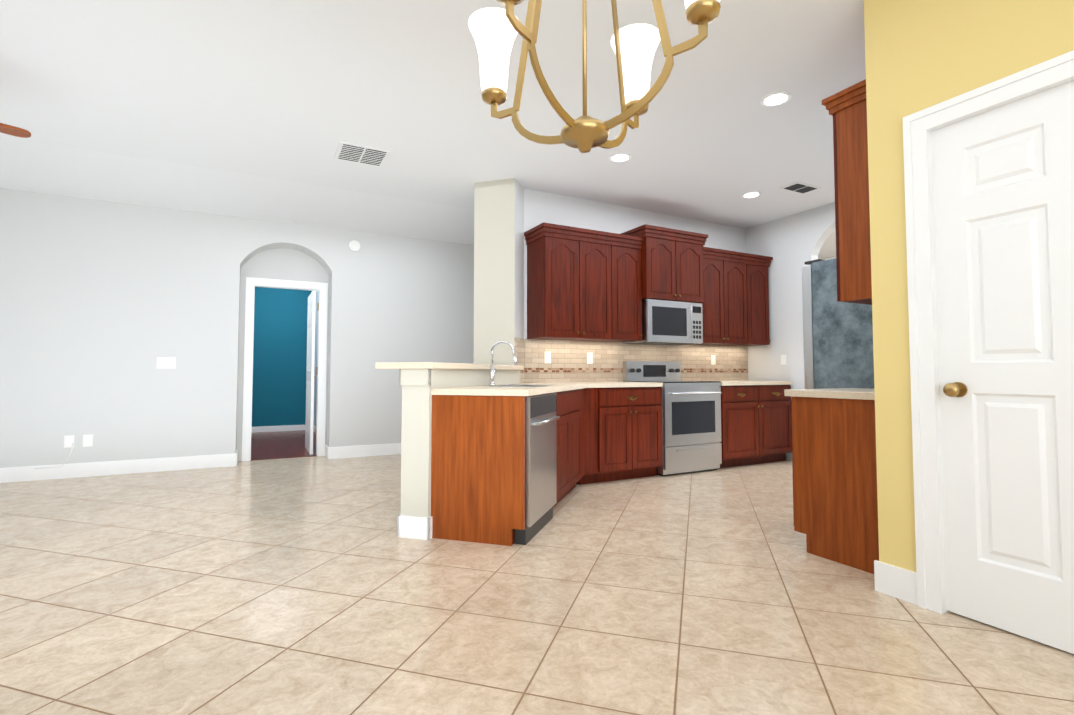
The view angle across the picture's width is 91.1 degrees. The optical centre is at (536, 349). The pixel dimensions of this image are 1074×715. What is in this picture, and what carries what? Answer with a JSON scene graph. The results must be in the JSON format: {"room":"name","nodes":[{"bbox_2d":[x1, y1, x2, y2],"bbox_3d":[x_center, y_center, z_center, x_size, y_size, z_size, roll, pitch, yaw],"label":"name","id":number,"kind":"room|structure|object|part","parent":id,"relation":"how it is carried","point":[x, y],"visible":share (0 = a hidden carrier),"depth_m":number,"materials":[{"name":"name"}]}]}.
{"room":"kitchen","nodes":[
{"label":"kitchen","id":0,"kind":"room"},
{"bbox_2d":[0,188,473,467],"bbox_3d":[-4.154,-0.169,5.453,10.200,2.830,0.300,1,-3,-28],"label":"wall","id":1,"kind":"structure","parent":0,"point":[104,305],"depth_m":5.46,"materials":[{"name":"white paint"}]},
{"bbox_2d":[157,357,175,367],"bbox_3d":[-3.826,0.138,5.439,0.160,0.115,0.009,1,-3,-28],"label":"switch plate","id":2,"kind":"object","parent":1,"relation":"attached to","point":[166,362],"visible":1,"depth_m":5.44,"materials":[{"name":"white plastic"}]},
{"bbox_2d":[0,443,400,482],"bbox_3d":[-4.504,1.169,5.201,9.200,0.135,0.315,1,-3,-28],"label":"baseboard","id":3,"kind":"structure","parent":1,"relation":"attached to","point":[31,473],"depth_m":5.32,"materials":[{"name":"white wood"}]},
{"bbox_2d":[349,240,359,251],"bbox_3d":[-2.196,-1.246,6.343,0.130,0.130,0.045,1,-3,-28],"label":"smoke detector","id":4,"kind":"object","parent":1,"relation":"attached to","point":[354,245],"visible":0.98,"depth_m":6.33,"materials":[{"name":"white plastic"}]},
{"bbox_2d":[238,430,316,461],"bbox_3d":[-3.307,1.349,7.847,2.400,0.004,3.250,1,-3,-28],"label":"floor","id":5,"kind":"structure","parent":0,"point":[276,445],"depth_m":7.25,"materials":[{"name":"brown wood"}]},
{"bbox_2d":[252,287,311,426],"bbox_3d":[-4.464,-0.012,9.076,1.110,2.830,0.100,1,-3,-28],"label":"wall","id":6,"kind":"structure","parent":0,"point":[279,361],"depth_m":9.04,"materials":[{"name":"teal paint"}]},
{"bbox_2d":[251,425,304,432],"bbox_3d":[-4.455,1.349,8.958,1.110,0.100,0.015,1,-3,-28],"label":"baseboard","id":7,"kind":"structure","parent":6,"relation":"attached to","point":[277,428],"depth_m":8.97,"materials":[{"name":"white wood"}]},
{"bbox_2d":[236,248,328,460],"bbox_3d":[-3.007,-0.133,6.287,1.550,2.830,0.100,1,-3,-28],"label":"wall","id":8,"kind":"structure","parent":0,"point":[285,264],"depth_m":6.21,"materials":[{"name":"white paint"}]},
{"bbox_2d":[242,277,327,460],"bbox_3d":[-2.985,0.230,6.272,0.880,2.105,0.118,1,-3,-28],"label":"door frame","id":9,"kind":"structure","parent":8,"relation":"attached to","point":[252,283],"depth_m":6.24,"materials":[{"name":"white wood"}]},
{"bbox_2d":[305,291,318,454],"bbox_3d":[-2.885,0.289,6.805,0.113,2.015,0.765,1,-3,-28],"label":"hall door","id":10,"kind":"structure","parent":8,"relation":"in","point":[310,379],"depth_m":6.56,"materials":[{"name":"white wood"}]},
{"bbox_3d":[-2.700,0.251,6.481,0.026,1.660,0.016,1,-3,-28],"label":"hall door hinges","id":11,"kind":"part","parent":10,"relation":"part of","materials":[{"name":"white wood"}]},
{"bbox_2d":[313,291,318,426],"bbox_3d":[-3.198,-0.058,8.023,0.100,2.830,3.150,1,-3,-28],"label":"wall","id":12,"kind":"structure","parent":0,"point":[317,292],"depth_m":9.00,"materials":[{"name":"white paint"}]},
{"bbox_2d":[313,310,318,432],"bbox_3d":[-3.539,0.315,8.545,0.040,2.130,1.680,1,-3,-28],"label":"baseboard","id":13,"kind":"structure","parent":12,"relation":"attached to","point":[314,428],"depth_m":8.58,"materials":[{"name":"white wood"}]},
{"bbox_2d":[0,0,865,258],"bbox_3d":[-0.769,-1.632,4.253,15.000,0.210,12.600,1,-3,-28],"label":"ceiling","id":14,"kind":"structure","parent":0,"point":[258,109],"depth_m":3.64,"materials":[{"name":"white paint"}]},
{"bbox_2d":[0,123,30,137],"bbox_3d":[-3.638,-1.510,2.784,1.333,0.380,1.311,1,-3,-28],"label":"ceiling fan","id":15,"kind":"object","parent":14,"relation":"hanging from","point":[13,130],"visible":1,"depth_m":3.23,"materials":[{"name":"brown wood"}]},
{"bbox_2d":[334,141,390,166],"bbox_3d":[-1.462,-1.626,4.406,0.400,0.010,0.360,1,-3,-28],"label":"ceiling vent","id":16,"kind":"object","parent":14,"relation":"in","point":[350,152],"visible":1,"depth_m":4.39,"materials":[{"name":"white metal"}]},
{"bbox_2d":[468,0,720,152],"bbox_3d":[0.106,-1.103,1.194,0.507,1.329,0.507,0,-3,-9],"label":"chandelier","id":17,"kind":"object","parent":14,"relation":"hanging from","point":[494,31],"visible":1,"depth_m":1.28,"materials":[{"name":"gold metal"}]},
{"bbox_2d":[609,153,631,161],"bbox_3d":[0.706,-1.625,4.469,0.189,0.006,0.189,-2,-3,38],"label":"recessed light","id":18,"kind":"object","parent":14,"relation":"in","point":[618,157],"depth_m":4.45,"materials":[{"name":"white plastic"}]},
{"bbox_2d":[742,192,760,197],"bbox_3d":[2.201,-1.584,5.408,0.189,0.006,0.189,-2,-3,38],"label":"recessed light","id":19,"kind":"object","parent":14,"relation":"in","point":[750,194],"depth_m":5.39,"materials":[{"name":"white plastic"}]},
{"bbox_2d":[760,92,790,106],"bbox_3d":[1.592,-1.666,3.513,0.189,0.006,0.189,2,-3,-34],"label":"recessed light","id":20,"kind":"object","parent":14,"relation":"in","point":[775,99],"depth_m":3.51,"materials":[{"name":"white plastic"}]},
{"bbox_2d":[779,181,820,193],"bbox_3d":[2.599,-1.591,5.200,0.360,0.010,0.200,1,-3,-28],"label":"ceiling vent","id":21,"kind":"object","parent":14,"relation":"in","point":[800,187],"visible":1,"depth_m":5.20,"materials":[{"name":"white metal"}]},
{"bbox_2d":[401,369,519,517],"bbox_3d":[-0.500,0.672,4.054,0.190,1.030,1.710,-1,-3,17],"label":"wall","id":22,"kind":"structure","parent":0,"point":[416,439],"depth_m":3.25,"materials":[{"name":"beige paint"}]},
{"bbox_2d":[397,369,433,539],"bbox_3d":[-0.502,0.671,4.048,0.218,1.030,1.724,-1,-3,17],"label":"trim","id":23,"kind":"structure","parent":22,"relation":"attached to","point":[414,527],"depth_m":3.22,"materials":[{"name":"white wood"}]},
{"bbox_2d":[375,362,523,369],"bbox_3d":[-0.568,0.135,4.067,0.405,0.040,1.730,-1,-3,17],"label":"bar","id":24,"kind":"object","parent":22,"relation":"on","point":[414,365],"visible":0.92,"depth_m":3.30,"materials":[{"name":"beige stone"}]},
{"bbox_2d":[514,337,524,382],"bbox_3d":[-0.164,0.104,5.006,0.006,0.424,0.283,-1,-3,17],"label":"backsplash","id":25,"kind":"structure","parent":22,"relation":"attached to","point":[519,346],"depth_m":5.03,"materials":[{"name":"tile"}]},
{"bbox_2d":[473,178,514,364],"bbox_3d":[-0.405,-0.725,4.967,0.410,1.760,0.002,-1,-3,17],"label":"wall","id":26,"kind":"structure","parent":0,"point":[494,255],"depth_m":4.97,"materials":[{"name":"beige paint"}]},
{"bbox_2d":[0,454,1073,714],"bbox_3d":[-0.512,1.219,3.643,15.000,0.100,11.500,1,-3,-28],"label":"floor","id":27,"kind":"structure","parent":0,"point":[302,586],"depth_m":2.22,"materials":[{"name":"beige tile"}]},
{"bbox_2d":[431,391,562,545],"bbox_3d":[-0.248,0.727,3.488,0.620,0.870,0.717,-1,-3,17],"label":"base cabinet","id":28,"kind":"object","parent":27,"relation":"on","point":[478,474],"depth_m":3.15,"materials":[{"name":"brown wood"}]},
{"bbox_2d":[515,393,559,544],"bbox_3d":[0.021,0.725,3.389,0.135,0.865,0.600,-1,-3,17],"label":"dishwasher","id":29,"kind":"object","parent":28,"relation":"in","point":[541,474],"visible":1,"depth_m":3.29,"materials":[{"name":"silver metal"}]},
{"bbox_2d":[431,341,662,395],"bbox_3d":[0.235,0.207,4.270,2.524,0.517,1.859,1,-3,-28],"label":"countertop","id":30,"kind":"structure","parent":28,"relation":"on","point":[519,389],"depth_m":3.73,"materials":[{"name":"beige stone"}]},
{"bbox_2d":[488,341,517,385],"bbox_3d":[-0.247,0.104,3.982,0.236,0.337,0.108,-1,-3,17],"label":"faucet","id":31,"kind":"object","parent":30,"relation":"on","point":[492,372],"depth_m":3.96,"materials":[{"name":"silver metal"}]},
{"bbox_2d":[483,384,551,386],"bbox_3d":[-0.116,0.358,3.903,0.384,0.183,0.544,-1,-3,17],"label":"sink basin","id":32,"kind":"object","parent":30,"relation":"in","point":[494,385],"depth_m":3.95,"materials":[{"name":"silver metal"}]},
{"bbox_2d":[563,389,582,497],"bbox_3d":[-0.041,0.756,4.161,0.620,0.870,0.802,-1,-3,17],"label":"base cabinet","id":33,"kind":"object","parent":27,"relation":"on","point":[572,399],"depth_m":4.17,"materials":[{"name":"brown wood"}]},
{"bbox_2d":[583,388,583,475],"bbox_3d":[0.102,0.776,4.625,0.620,0.870,0.279,-1,-3,17],"label":"base cabinet","id":34,"kind":"object","parent":27,"relation":"on","point":[583,388],"depth_m":4.65,"materials":[{"name":"brown wood"}]},
{"bbox_2d":[623,361,721,475],"bbox_3d":[1.429,0.685,5.527,0.766,1.130,0.709,1,-3,-28],"label":"range","id":35,"kind":"object","parent":27,"relation":"on","point":[691,426],"visible":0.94,"depth_m":5.28,"materials":[{"name":"silver metal"}]},
{"bbox_2d":[576,385,791,484],"bbox_3d":[1.518,0.818,5.598,2.800,0.870,0.677,1,-3,-28],"label":"base cabinet","id":36,"kind":"object","parent":27,"relation":"on","point":[622,433],"visible":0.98,"depth_m":5.04,"materials":[{"name":"brown wood"}]},
{"bbox_2d":[719,380,791,385],"bbox_3d":[2.261,0.381,6.020,1.110,0.039,0.654,1,-3,-28],"label":"countertop","id":37,"kind":"structure","parent":36,"relation":"on","point":[738,382],"depth_m":5.74,"materials":[{"name":"beige stone"}]},
{"bbox_2d":[791,396,878,573],"bbox_3d":[1.887,0.704,2.952,0.630,0.870,0.589,1,-3,-28],"label":"base cabinet","id":38,"kind":"object","parent":27,"relation":"on","point":[835,500],"visible":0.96,"depth_m":2.81,"materials":[{"name":"brown wood"}]},
{"bbox_2d":[784,388,874,399],"bbox_3d":[1.873,0.249,2.969,0.655,0.039,0.598,1,-3,-28],"label":"countertop","id":39,"kind":"structure","parent":38,"relation":"on","point":[856,393],"depth_m":2.88,"materials":[{"name":"beige stone"}]},
{"bbox_2d":[802,258,873,388],"bbox_3d":[2.489,0.267,3.543,0.910,1.795,0.980,1,-3,-28],"label":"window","id":40,"kind":"structure","parent":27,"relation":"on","point":[838,343],"depth_m":3.54,"materials":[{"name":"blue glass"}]},
{"bbox_2d":[514,179,745,382],"bbox_3d":[0.649,-0.117,6.639,3.740,2.830,2.300,1,-3,-28],"label":"wall","id":41,"kind":"structure","parent":0,"point":[534,208],"depth_m":5.51,"materials":[{"name":"white paint"}]},
{"bbox_2d":[525,339,747,381],"bbox_3d":[1.260,0.142,5.872,3.124,0.424,0.006,1,-3,-28],"label":"tile backsplash","id":42,"kind":"structure","parent":41,"relation":"attached to","point":[568,363],"depth_m":5.64,"materials":[{"name":"tile"}]},
{"bbox_2d":[545,352,550,362],"bbox_3d":[0.108,0.081,5.258,0.070,0.115,0.004,1,-3,-28],"label":"outlet","id":43,"kind":"object","parent":42,"relation":"attached to","point":[547,354],"depth_m":5.26,"materials":[{"name":"white plastic"}]},
{"bbox_2d":[587,353,592,363],"bbox_3d":[0.550,0.091,5.492,0.070,0.115,0.004,1,-3,-28],"label":"outlet","id":44,"kind":"object","parent":42,"relation":"attached to","point":[589,358],"depth_m":5.49,"materials":[{"name":"white plastic"}]},
{"bbox_2d":[711,355,715,364],"bbox_3d":[2.114,0.126,6.320,0.070,0.115,0.004,1,-3,-28],"label":"outlet","id":45,"kind":"object","parent":42,"relation":"attached to","point":[713,362],"depth_m":6.32,"materials":[{"name":"white plastic"}]},
{"bbox_2d":[524,222,772,345],"bbox_3d":[1.360,-0.661,5.693,3.122,1.165,0.474,1,-3,-28],"label":"upper cabinet","id":46,"kind":"object","parent":41,"relation":"attached to","point":[583,284],"visible":1,"depth_m":5.33,"materials":[{"name":"brown wood"}]},
{"bbox_2d":[622,299,702,344],"bbox_3d":[1.367,-0.280,5.675,0.760,0.439,0.482,1,-3,-28],"label":"microwave","id":47,"kind":"object","parent":46,"relation":"attached to","point":[664,322],"visible":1,"depth_m":5.49,"materials":[{"name":"silver metal"}]},
{"bbox_2d":[745,202,834,460],"bbox_3d":[3.430,-0.177,5.257,0.120,2.830,3.150,1,-3,-28],"label":"wall","id":48,"kind":"structure","parent":0,"point":[791,244],"depth_m":6.13,"materials":[{"name":"white paint"}]},
{"bbox_2d":[781,355,785,364],"bbox_3d":[2.878,0.119,6.152,0.006,0.115,0.070,1,-3,-28],"label":"light switch","id":49,"kind":"object","parent":48,"relation":"attached to","point":[783,359],"visible":1,"depth_m":6.15,"materials":[{"name":"white plastic"}]},
{"bbox_2d":[864,0,1073,571],"bbox_3d":[2.507,-0.366,0.896,0.120,2.830,3.700,1,-3,-28],"label":"wall","id":50,"kind":"structure","parent":0,"point":[920,55],"depth_m":2.38,"materials":[{"name":"yellow paint"}]},
{"bbox_2d":[874,560,916,604],"bbox_3d":[2.421,0.981,0.857,0.015,0.135,3.615,1,-3,-28],"label":"baseboard","id":51,"kind":"structure","parent":50,"relation":"attached to","point":[896,582],"depth_m":2.37,"materials":[{"name":"white wood"}]},
{"bbox_2d":[903,50,1073,613],"bbox_3d":[1.948,0.016,1.908,0.146,2.155,1.020,1,-3,-28],"label":"door frame","id":52,"kind":"structure","parent":50,"relation":"attached to","point":[919,126],"depth_m":2.27,"materials":[{"name":"white wood"}]},
{"bbox_2d":[931,81,1073,653],"bbox_3d":[1.907,0.055,1.884,0.113,2.058,0.844,1,-3,-28],"label":"pantry door","id":53,"kind":"structure","parent":50,"relation":"in","point":[1003,191],"depth_m":2.06,"materials":[{"name":"white wood"}]},
{"bbox_3d":[2.986,-0.267,3.173,2.860,2.830,0.120,1,-3,-28],"label":"wall","id":54,"kind":"structure","parent":0,"visible":0},
{"bbox_2d":[822,79,871,304],"bbox_3d":[1.934,-0.812,2.889,0.666,1.117,0.318,1,-3,-28],"label":"upper cabinet","id":55,"kind":"object","parent":54,"relation":"attached to","point":[846,108],"visible":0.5,"depth_m":2.77,"materials":[{"name":"brown wood"}]}
]}

